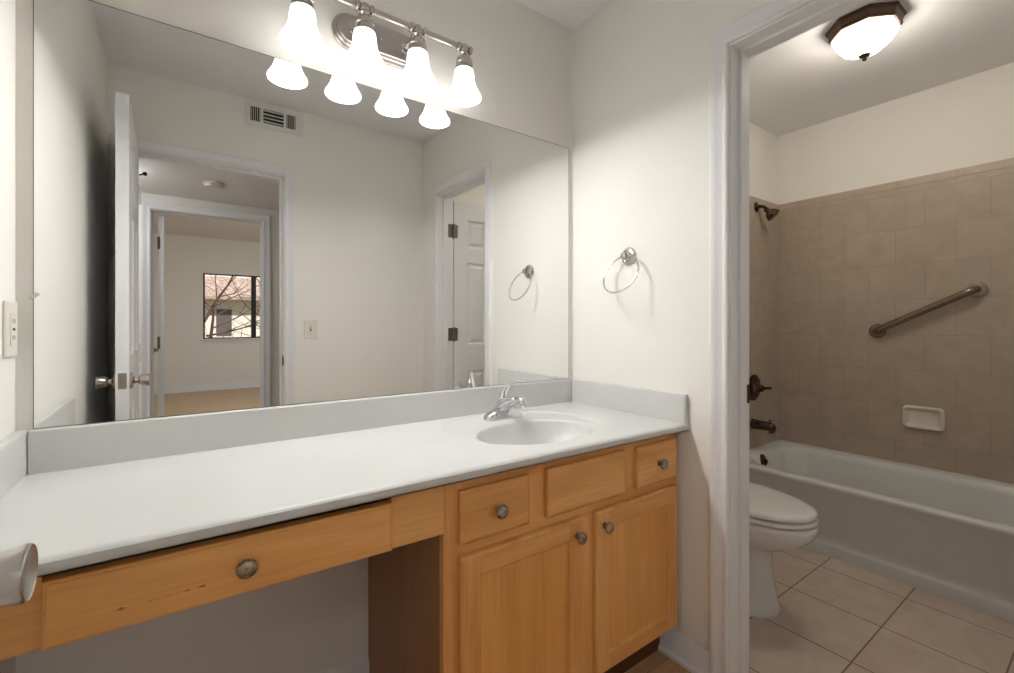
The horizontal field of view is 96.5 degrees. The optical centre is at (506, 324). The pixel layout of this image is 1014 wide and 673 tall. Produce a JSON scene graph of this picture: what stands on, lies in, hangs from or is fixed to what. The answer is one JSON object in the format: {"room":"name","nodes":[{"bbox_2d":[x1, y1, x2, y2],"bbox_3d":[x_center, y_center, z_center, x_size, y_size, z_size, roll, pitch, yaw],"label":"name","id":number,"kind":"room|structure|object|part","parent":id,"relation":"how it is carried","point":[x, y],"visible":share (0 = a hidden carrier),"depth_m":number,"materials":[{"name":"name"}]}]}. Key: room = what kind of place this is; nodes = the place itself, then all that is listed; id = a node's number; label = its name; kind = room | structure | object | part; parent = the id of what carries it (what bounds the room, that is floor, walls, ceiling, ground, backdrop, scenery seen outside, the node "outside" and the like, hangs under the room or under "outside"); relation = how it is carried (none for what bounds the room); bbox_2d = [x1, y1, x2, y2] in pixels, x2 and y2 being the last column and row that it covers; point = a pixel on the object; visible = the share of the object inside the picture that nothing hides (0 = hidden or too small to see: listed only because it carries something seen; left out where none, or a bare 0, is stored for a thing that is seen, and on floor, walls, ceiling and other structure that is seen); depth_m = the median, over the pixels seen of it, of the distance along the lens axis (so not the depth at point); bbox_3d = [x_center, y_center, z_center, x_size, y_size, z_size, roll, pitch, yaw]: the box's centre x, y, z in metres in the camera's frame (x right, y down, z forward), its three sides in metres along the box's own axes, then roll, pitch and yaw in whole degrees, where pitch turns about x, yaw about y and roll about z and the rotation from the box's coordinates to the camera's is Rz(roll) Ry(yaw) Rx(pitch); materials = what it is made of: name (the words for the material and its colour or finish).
{"room":"bathroom","nodes":[
{"label":"bathroom","id":0,"kind":"room"},
{"bbox_2d":[0,0,14,672],"bbox_3d":[-0.691,-0.071,0.345,0.120,2.640,1.525,0,0,-36],"label":"wall","id":1,"kind":"structure","parent":0,"point":[7,7],"depth_m":0.95,"materials":[{"name":"white paint"}]},
{"bbox_2d":[3,301,16,357],"bbox_3d":[-1.052,0.009,0.960,0.009,0.118,0.076,0,0,-36],"label":"wall outlet","id":2,"kind":"object","parent":1,"relation":"attached to","point":[9,307],"visible":1,"depth_m":0.94,"materials":[{"name":"beige plastic"}]},
{"bbox_2d":[10,313,15,345],"bbox_3d":[-1.050,0.010,0.962,0.002,0.069,0.034,0,0,-36],"label":"receptacle","id":3,"kind":"object","parent":2,"relation":"attached to","point":[12,315],"depth_m":0.96,"materials":[{"name":"beige plastic"}]},
{"bbox_2d":[15,0,777,672],"bbox_3d":[0.351,-0.071,2.102,3.860,2.640,0.120,0,0,-36],"label":"wall","id":4,"kind":"structure","parent":0,"point":[521,57],"depth_m":1.33,"materials":[{"name":"white paint"}]},
{"bbox_2d":[29,0,568,428],"bbox_3d":[-0.398,-0.266,1.485,1.640,0.999,0.012,0,0,-36],"label":"wall mirror","id":5,"kind":"object","parent":4,"relation":"attached to","point":[218,225],"visible":1,"depth_m":1.27,"materials":[{"name":"silver mirror"}]},
{"bbox_2d":[27,379,571,474],"bbox_3d":[-0.394,0.284,1.482,1.645,0.100,0.020,0,0,-36],"label":"backsplash","id":6,"kind":"structure","parent":4,"relation":"attached to","point":[53,449],"depth_m":1.25,"materials":[{"name":"stone"}]},
{"bbox_2d":[322,653,368,672],"bbox_3d":[-0.760,1.103,1.219,0.786,0.092,0.022,0,0,-36],"label":"baseboard","id":7,"kind":"structure","parent":4,"relation":"attached to","point":[360,664],"depth_m":1.42,"materials":[{"name":"white wood"}]},
{"bbox_2d":[279,0,480,106],"bbox_3d":[-0.368,-0.870,1.407,0.624,0.210,0.172,0,0,-36],"label":"vanity light","id":8,"kind":"object","parent":4,"relation":"attached to","point":[370,46],"visible":1,"depth_m":1.39,"materials":[{"name":"white glass"}]},
{"bbox_2d":[279,0,325,56],"bbox_3d":[-0.558,-0.847,1.236,0.116,0.165,0.116,0,0,-36],"label":"shade","id":9,"kind":"object","parent":8,"relation":"attached to","point":[300,35],"depth_m":1.22,"materials":[{"name":"white glass"}]},
{"bbox_3d":[-0.450,-0.919,1.374,0.040,0.043,0.092,0,0,-36],"label":"arm","id":10,"kind":"part","parent":8,"relation":"part of","materials":[{"name":"silver metal"}]},
{"bbox_2d":[344,9,384,75],"bbox_3d":[-0.420,-0.847,1.335,0.116,0.165,0.116,0,0,-36],"label":"shade","id":11,"kind":"object","parent":8,"relation":"attached to","point":[363,57],"depth_m":1.32,"materials":[{"name":"white glass"}]},
{"bbox_3d":[-0.312,-0.919,1.473,0.040,0.043,0.092,0,0,-36],"label":"arm","id":12,"kind":"part","parent":8,"relation":"part of","materials":[{"name":"silver metal"}]},
{"bbox_2d":[399,30,435,91],"bbox_3d":[-0.282,-0.847,1.433,0.116,0.165,0.116,0,0,-36],"label":"shade","id":13,"kind":"object","parent":8,"relation":"attached to","point":[417,76],"depth_m":1.42,"materials":[{"name":"white glass"}]},
{"bbox_2d":[447,50,480,106],"bbox_3d":[-0.145,-0.847,1.532,0.116,0.165,0.116,0,0,-36],"label":"shade","id":14,"kind":"object","parent":8,"relation":"attached to","point":[463,92],"depth_m":1.51,"materials":[{"name":"white glass"}]},
{"bbox_2d":[749,202,778,448],"bbox_3d":[1.535,0.187,2.868,0.778,1.925,0.012,0,0,-36],"label":"tiled wall","id":15,"kind":"structure","parent":4,"relation":"attached to","point":[763,233],"depth_m":2.96,"materials":[{"name":"beige tile"}]},
{"bbox_2d":[749,375,771,400],"bbox_3d":[1.596,0.401,2.858,0.167,0.166,0.075,0,0,-36],"label":"shower valve","id":16,"kind":"object","parent":15,"relation":"attached to","point":[756,387],"visible":0.96,"depth_m":2.86,"materials":[{"name":"brown metal"}]},
{"bbox_3d":[1.629,0.401,2.864,0.108,0.046,0.031,0,0,-27],"label":"lever","id":17,"kind":"part","parent":16,"relation":"part of","materials":[{"name":"brown metal"}]},
{"bbox_2d":[750,419,775,433],"bbox_3d":[1.602,0.628,2.828,0.068,0.081,0.130,0,0,-36],"label":"tub spout","id":18,"kind":"object","parent":15,"relation":"attached to","point":[770,427],"visible":1,"depth_m":2.81,"materials":[{"name":"brown metal"}]},
{"bbox_2d":[749,195,778,208],"bbox_3d":[1.532,-0.797,2.864,0.788,0.043,0.013,0,0,-36],"label":"trim","id":19,"kind":"structure","parent":15,"relation":"attached to","point":[752,199],"depth_m":2.96,"materials":[{"name":"tile"}]},
{"bbox_2d":[754,202,779,220],"bbox_3d":[1.653,-0.722,2.865,0.091,0.132,0.130,0,0,-36],"label":"shower fixture","id":20,"kind":"object","parent":15,"relation":"attached to","point":[772,213],"visible":1,"depth_m":2.85,"materials":[{"name":"brown metal"}]},
{"bbox_2d":[572,0,770,650],"bbox_3d":[0.777,-0.071,1.395,0.115,2.440,1.525,0,0,-36],"label":"wall","id":21,"kind":"structure","parent":0,"point":[640,68],"depth_m":1.64,"materials":[{"name":"white paint"}]},
{"bbox_2d":[603,247,639,293],"bbox_3d":[0.433,-0.205,1.698,0.091,0.180,0.163,0,0,-36],"label":"towel ring","id":22,"kind":"object","parent":21,"relation":"attached to","point":[628,256],"visible":1,"depth_m":1.71,"materials":[{"name":"silver metal"}]},
{"bbox_2d":[658,628,708,672],"bbox_3d":[0.597,1.103,1.528,0.022,0.092,0.187,0,0,-36],"label":"baseboard","id":23,"kind":"structure","parent":21,"relation":"attached to","point":[687,653],"depth_m":1.52,"materials":[{"name":"white wood"}]},
{"bbox_2d":[709,0,872,672],"bbox_3d":[0.919,0.109,1.196,0.152,2.080,0.729,0,0,-36],"label":"door frame","id":24,"kind":"structure","parent":21,"relation":"attached to","point":[773,23],"depth_m":1.43,"materials":[{"name":"white wood"}]},
{"bbox_3d":[0.777,0.224,1.464,0.030,0.060,0.005,0,0,-36],"label":"strike plate","id":25,"kind":"part","parent":24,"relation":"part of","materials":[{"name":"brown metal"}]},
{"bbox_3d":[0.865,0.109,1.157,0.018,2.080,0.729,0,0,-36],"label":"casing","id":26,"kind":"part","parent":24,"relation":"part of","materials":[{"name":"white wood"}]},
{"bbox_3d":[0.974,0.109,1.234,0.018,2.080,0.729,0,0,-36],"label":"casing","id":27,"kind":"part","parent":24,"relation":"part of","materials":[{"name":"white"}]},
{"bbox_2d":[516,0,1013,136],"bbox_3d":[0.830,-1.341,1.433,3.620,0.100,1.525,0,0,-36],"label":"ceiling","id":28,"kind":"structure","parent":0,"point":[800,82],"depth_m":2.22,"materials":[{"name":"white paint"}]},
{"bbox_2d":[825,1,906,61],"bbox_3d":[1.526,-1.207,1.932,0.257,0.166,0.257,0,0,-36],"label":"ceiling light","id":29,"kind":"object","parent":28,"relation":"attached to","point":[861,33],"visible":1,"depth_m":1.87,"materials":[{"name":"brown glass"}]},
{"bbox_3d":[1.526,-1.197,1.932,0.214,0.095,0.214,0,0,-36],"label":"lamp shade","id":30,"kind":"part","parent":29,"relation":"part of","materials":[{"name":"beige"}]},
{"bbox_2d":[624,548,1013,672],"bbox_3d":[0.822,1.199,1.357,3.720,0.100,1.640,0,0,-36],"label":"floor","id":31,"kind":"structure","parent":0,"point":[835,616],"depth_m":1.70,"materials":[{"name":"tile"}]},
{"bbox_2d":[368,433,676,672],"bbox_3d":[0.081,0.753,1.484,0.892,0.792,0.564,0,0,-36],"label":"vanity cabinet","id":32,"kind":"object","parent":31,"relation":"on","point":[566,565],"visible":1,"depth_m":1.23,"materials":[{"name":"brown wood"}]},
{"bbox_2d":[0,378,688,577],"bbox_3d":[-0.236,0.357,1.262,1.688,0.246,0.563,0,0,-36],"label":"countertop","id":33,"kind":"structure","parent":32,"relation":"on","point":[85,495],"depth_m":1.08,"materials":[{"name":"stone"}]},
{"bbox_2d":[0,486,443,660],"bbox_3d":[-0.606,0.417,1.003,0.785,0.120,0.548,0,0,-36],"label":"drawer","id":34,"kind":"object","parent":33,"relation":"attached to","point":[70,606],"visible":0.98,"depth_m":0.77,"materials":[{"name":"brown wood"}]},
{"bbox_3d":[-0.466,0.426,0.814,0.528,0.100,0.025,0,0,-34],"label":"drawer","id":35,"kind":"part","parent":34,"relation":"part of","materials":[{"name":"brown wood"}]},
{"bbox_3d":[-0.455,0.424,0.791,0.035,0.035,0.028,0,0,-36],"label":"knob","id":36,"kind":"part","parent":34,"relation":"part of","materials":[{"name":"grey metal"}]},
{"bbox_2d":[483,380,526,421],"bbox_3d":[0.015,0.264,1.584,0.162,0.141,0.163,0,0,-36],"label":"faucet","id":37,"kind":"object","parent":33,"relation":"on","point":[504,409],"visible":1,"depth_m":1.59,"materials":[{"name":"silver metal"}]},
{"bbox_3d":[0.015,0.281,1.585,0.062,0.072,0.162,0,0,-36],"label":"spout","id":38,"kind":"part","parent":37,"relation":"part of","materials":[{"name":"silver metal"}]},
{"bbox_3d":[0.018,0.232,1.612,0.102,0.077,0.030,0,0,25],"label":"lever","id":39,"kind":"part","parent":37,"relation":"part of","materials":[{"name":"silver metal"}]},
{"bbox_3d":[-0.295,0.753,1.256,0.016,0.792,0.498,0,0,-36],"label":"panel","id":40,"kind":"part","parent":32,"relation":"part of","materials":[{"name":"brown wood"}]},
{"bbox_3d":[-0.027,0.448,1.106,0.203,0.126,0.018,0,0,-36],"label":"drawer","id":41,"kind":"part","parent":32,"relation":"part of","materials":[{"name":"brown wood"}]},
{"bbox_3d":[-0.013,0.448,1.087,0.035,0.035,0.028,0,0,-36],"label":"knob","id":42,"kind":"part","parent":32,"relation":"part of","materials":[{"name":"grey metal"}]},
{"bbox_3d":[0.051,0.778,1.161,0.394,0.476,0.018,0,0,-36],"label":"door","id":43,"kind":"part","parent":32,"relation":"part of","materials":[{"name":"brown wood"}]},
{"bbox_3d":[0.050,0.778,1.163,0.290,0.372,0.004,0,0,-36],"label":"panel","id":44,"kind":"part","parent":32,"relation":"part of","materials":[{"name":"brown wood"}]},
{"bbox_3d":[0.055,0.568,1.156,0.282,0.043,0.004,0,0,-36],"label":"rail","id":45,"kind":"part","parent":32,"relation":"part of","materials":[{"name":"brown wood"}]},
{"bbox_3d":[0.219,0.528,1.306,0.816,0.047,0.019,0,0,-36],"label":"frame rail","id":46,"kind":"part","parent":32,"relation":"part of","materials":[{"name":"brown wood"}]},
{"bbox_3d":[0.219,0.376,1.306,0.816,0.037,0.019,0,0,-36],"label":"frame rail","id":47,"kind":"part","parent":32,"relation":"part of","materials":[{"name":"brown wood"}]},
{"bbox_3d":[0.203,0.584,1.242,0.035,0.035,0.028,0,0,-36],"label":"knob","id":48,"kind":"part","parent":32,"relation":"part of","materials":[{"name":"grey metal"}]},
{"bbox_3d":[0.219,1.005,1.306,0.816,0.032,0.019,0,0,-36],"label":"frame rail","id":49,"kind":"part","parent":32,"relation":"part of","materials":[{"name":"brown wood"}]},
{"bbox_3d":[0.293,0.584,1.306,0.035,0.035,0.028,0,0,-36],"label":"knob","id":50,"kind":"part","parent":32,"relation":"part of","materials":[{"name":"grey metal"}]},
{"bbox_3d":[0.413,0.779,1.421,0.392,0.475,0.018,0,0,-36],"label":"door","id":51,"kind":"part","parent":32,"relation":"part of","materials":[{"name":"brown wood"}]},
{"bbox_3d":[0.412,0.779,1.422,0.288,0.371,0.004,0,0,-36],"label":"panel","id":52,"kind":"part","parent":32,"relation":"part of","materials":[{"name":"brown wood"}]},
{"bbox_3d":[0.417,0.569,1.415,0.280,0.043,0.004,0,0,-36],"label":"rail","id":53,"kind":"part","parent":32,"relation":"part of","materials":[{"name":"brown wood"}]},
{"bbox_3d":[0.417,0.989,1.415,0.280,0.043,0.004,0,0,-36],"label":"rail","id":54,"kind":"part","parent":32,"relation":"part of","materials":[{"name":"brown wood"}]},
{"bbox_3d":[0.489,0.449,1.475,0.205,0.129,0.018,0,0,-36],"label":"drawer","id":55,"kind":"part","parent":32,"relation":"part of","materials":[{"name":"brown wood"}]},
{"bbox_3d":[0.502,0.449,1.456,0.035,0.035,0.028,0,0,-36],"label":"knob","id":56,"kind":"part","parent":32,"relation":"part of","materials":[{"name":"grey metal"}]},
{"bbox_2d":[749,482,819,617],"bbox_3d":[0.940,0.772,1.974,0.468,0.755,0.724,0,0,-36],"label":"toilet","id":57,"kind":"object","parent":31,"relation":"on","point":[779,521],"visible":0.27,"depth_m":1.75,"materials":[{"name":"white ceramic"}]},
{"bbox_3d":[0.990,0.717,1.905,0.368,0.028,0.543,0,0,-36],"label":"lid","id":58,"kind":"part","parent":57,"relation":"part of","materials":[{"name":"white ceramic"}]},
{"bbox_3d":[0.992,0.745,1.902,0.372,0.016,0.541,0,0,-36],"label":"seat","id":59,"kind":"part","parent":57,"relation":"part of","materials":[{"name":"white ceramic"}]},
{"bbox_3d":[0.974,0.954,1.927,0.374,0.391,0.608,0,0,-36],"label":"bowl","id":60,"kind":"part","parent":57,"relation":"part of","materials":[{"name":"white ceramic"}]},
{"bbox_2d":[749,439,1013,622],"bbox_3d":[1.999,0.965,2.263,0.728,0.368,1.509,0,0,-36],"label":"bathtub","id":61,"kind":"object","parent":31,"relation":"on","point":[944,534],"visible":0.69,"depth_m":2.15,"materials":[{"name":"white ceramic"}]},
{"bbox_3d":[1.558,0.826,2.743,0.080,0.078,0.039,0,0,-36],"label":"overflow plate","id":62,"kind":"part","parent":61,"relation":"part of","materials":[{"name":"brown metal"}]},
{"bbox_2d":[778,62,1013,204],"bbox_3d":[2.350,-0.071,2.521,0.120,2.640,1.525,0,0,-36],"label":"wall","id":63,"kind":"structure","parent":0,"point":[968,121],"depth_m":2.56,"materials":[{"name":"white paint"}]},
{"bbox_2d":[779,166,1013,483],"bbox_3d":[2.297,0.037,2.482,0.012,1.625,1.525,0,0,-36],"label":"tiled wall","id":64,"kind":"structure","parent":63,"relation":"attached to","point":[848,266],"depth_m":2.55,"materials":[{"name":"beige tile"}]},
{"bbox_2d":[779,158,1013,210],"bbox_3d":[2.296,-0.797,2.482,0.013,0.043,1.525,0,0,-36],"label":"trim","id":65,"kind":"structure","parent":64,"relation":"attached to","point":[1005,163],"depth_m":2.54,"materials":[{"name":"tile"}]},
{"bbox_2d":[902,405,944,431],"bbox_3d":[2.279,0.512,2.479,0.021,0.126,0.174,0,0,-36],"label":"soap dish","id":66,"kind":"object","parent":64,"relation":"attached to","point":[917,417],"visible":1,"depth_m":2.48,"materials":[{"name":"beige ceramic"}]},
{"bbox_2d":[869,281,987,337],"bbox_3d":[2.264,-0.072,2.466,0.060,0.300,0.490,0,0,-36],"label":"grab bar","id":67,"kind":"object","parent":64,"relation":"attached to","point":[974,289],"visible":1,"depth_m":2.41,"materials":[{"name":"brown metal"}]},
{"bbox_3d":[1.307,-0.121,0.766,3.860,2.540,0.115,0,0,-36],"label":"wall","id":68,"kind":"structure","parent":0,"visible":0},
{"bbox_2d":[0,543,37,606],"bbox_3d":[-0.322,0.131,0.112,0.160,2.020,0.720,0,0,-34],"label":"door knob","id":69,"kind":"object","parent":68,"relation":"in","point":[18,565],"depth_m":0.39,"materials":[{"name":"silver metal"}]}
]}

